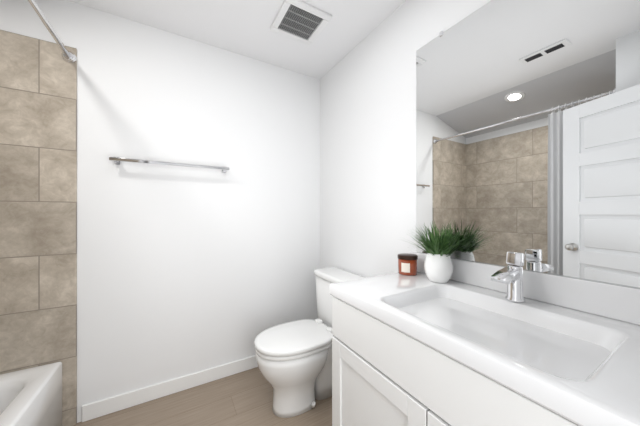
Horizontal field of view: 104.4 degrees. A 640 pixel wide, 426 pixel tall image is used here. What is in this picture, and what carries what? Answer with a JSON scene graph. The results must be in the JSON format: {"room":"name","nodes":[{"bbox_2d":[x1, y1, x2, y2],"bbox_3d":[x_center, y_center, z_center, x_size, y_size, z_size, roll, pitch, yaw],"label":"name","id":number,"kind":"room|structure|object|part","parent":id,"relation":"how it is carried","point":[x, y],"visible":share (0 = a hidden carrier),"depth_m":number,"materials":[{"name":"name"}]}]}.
{"room":"bathroom","nodes":[
{"label":"bathroom","id":0,"kind":"room"},
{"bbox_2d":[0,0,319,422],"bbox_3d":[-1.101,0.000,1.692,2.720,2.440,0.120,0,0,-30],"label":"wall","id":1,"kind":"structure","parent":0,"point":[182,271],"depth_m":1.70,"materials":[{"name":"white paint"}]},
{"bbox_2d":[0,30,76,425],"bbox_3d":[-1.726,0.135,1.251,0.735,2.170,0.012,0,0,-30],"label":"tile","id":2,"kind":"structure","parent":1,"relation":"attached to","point":[38,202],"depth_m":1.35,"materials":[{"name":"tile"}]},
{"bbox_2d":[109,157,229,172],"bbox_3d":[-0.962,-0.320,1.652,0.676,0.047,0.066,0,0,-30],"label":"towel rail","id":3,"kind":"object","parent":1,"relation":"attached to","point":[116,160],"visible":1,"depth_m":1.59,"materials":[{"name":"silver metal"}]},
{"bbox_2d":[82,355,257,421],"bbox_3d":[-0.693,1.173,1.854,1.612,0.095,0.013,0,0,-30],"label":"baseboard","id":4,"kind":"structure","parent":1,"relation":"attached to","point":[100,408],"depth_m":1.64,"materials":[{"name":"white paint"}]},
{"bbox_2d":[73,367,331,425],"bbox_3d":[-0.244,1.270,0.225,2.720,0.100,3.520,0,0,-30],"label":"floor","id":5,"kind":"structure","parent":0,"point":[244,398],"depth_m":1.54,"materials":[{"name":"brown wood"}]},
{"bbox_2d":[0,362,61,425],"bbox_3d":[-1.369,1.025,0.598,0.666,0.390,1.472,0,0,-30],"label":"bathtub","id":6,"kind":"object","parent":5,"relation":"on","point":[32,396],"visible":1,"depth_m":1.21,"materials":[{"name":"white ceramic"}]},
{"bbox_2d":[254,267,365,417],"bbox_3d":[-0.070,0.829,1.647,0.722,0.783,0.500,0,0,-30],"label":"toilet","id":7,"kind":"object","parent":5,"relation":"on","point":[294,360],"visible":0.73,"depth_m":1.51,"materials":[{"name":"white ceramic"}]},
{"bbox_2d":[329,252,639,425],"bbox_3d":[0.516,0.717,0.835,0.549,1.006,0.951,0,0,-30],"label":"bathroom vanity","id":8,"kind":"object","parent":5,"relation":"on","point":[467,344],"visible":0.85,"depth_m":0.73,"materials":[{"name":"white paint"}]},
{"bbox_2d":[398,253,417,275],"bbox_3d":[0.453,0.265,1.283,0.099,0.097,0.099,0,0,-30],"label":"candle jar","id":9,"kind":"object","parent":8,"relation":"on","point":[407,264],"visible":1,"depth_m":1.24,"materials":[{"name":"orange glass"}]},
{"bbox_3d":[0.453,0.226,1.283,0.099,0.018,0.099,0,0,-30],"label":"lid","id":10,"kind":"part","parent":9,"relation":"part of","materials":[{"name":"brown"}]},
{"bbox_2d":[399,221,477,282],"bbox_3d":[0.503,0.168,1.104,0.254,0.290,0.379,0,0,-30],"label":"potted plant","id":11,"kind":"object","parent":8,"relation":"on","point":[438,263],"visible":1,"depth_m":1.10,"materials":[{"name":"white ceramic"}]},
{"bbox_2d":[491,251,524,302],"bbox_3d":[0.666,0.227,0.872,0.140,0.174,0.057,0,0,-30],"label":"faucet","id":12,"kind":"object","parent":8,"relation":"on","point":[510,275],"visible":1,"depth_m":0.87,"materials":[{"name":"silver metal"}]},
{"bbox_3d":[0.705,0.165,0.895,0.038,0.050,0.045,0,0,-30],"label":"handle","id":13,"kind":"part","parent":12,"relation":"part of","materials":[{"name":"silver metal"}]},
{"bbox_2d":[69,0,405,78],"bbox_3d":[-0.244,-1.270,0.225,2.720,0.100,3.520,0,0,-30],"label":"ceiling","id":14,"kind":"structure","parent":0,"point":[241,27],"depth_m":1.60,"materials":[{"name":"white paint"}]},
{"bbox_2d":[270,0,331,45],"bbox_3d":[-0.128,-1.212,1.584,0.300,0.016,0.300,0,0,-30],"label":"ceiling vent","id":15,"kind":"object","parent":14,"relation":"in","point":[301,21],"visible":0.98,"depth_m":1.57,"materials":[{"name":"white plastic"}]},
{"bbox_2d":[320,0,634,287],"bbox_3d":[0.909,0.000,0.829,0.120,2.440,3.400,0,0,-30],"label":"wall","id":16,"kind":"structure","parent":0,"point":[367,152],"depth_m":1.64,"materials":[{"name":"white paint"}]},
{"bbox_2d":[416,0,639,287],"bbox_3d":[0.757,-0.343,0.959,0.008,1.111,0.914,0,0,-30],"label":"mirror","id":17,"kind":"object","parent":16,"relation":"attached to","point":[528,128],"visible":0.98,"depth_m":0.90,"materials":[{"name":"clear glass"}]},
{"bbox_3d":[-0.508,0.000,-0.868,0.940,2.440,1.900,0,0,-30],"label":"wall","id":18,"kind":"structure","parent":0,"visible":0},
{"bbox_3d":[-0.971,0.135,-0.031,0.723,2.170,0.012,0,0,-30],"label":"tile","id":19,"kind":"structure","parent":18,"relation":"attached to","visible":0},
{"bbox_2d":[27,0,76,62],"bbox_3d":[-1.059,-0.890,0.779,0.064,0.064,1.475,0,0,-30],"label":"curtain rod","id":20,"kind":"object","parent":19,"relation":"attached to","point":[69,56],"visible":1,"depth_m":1.22,"materials":[{"name":"silver metal"}]}
]}

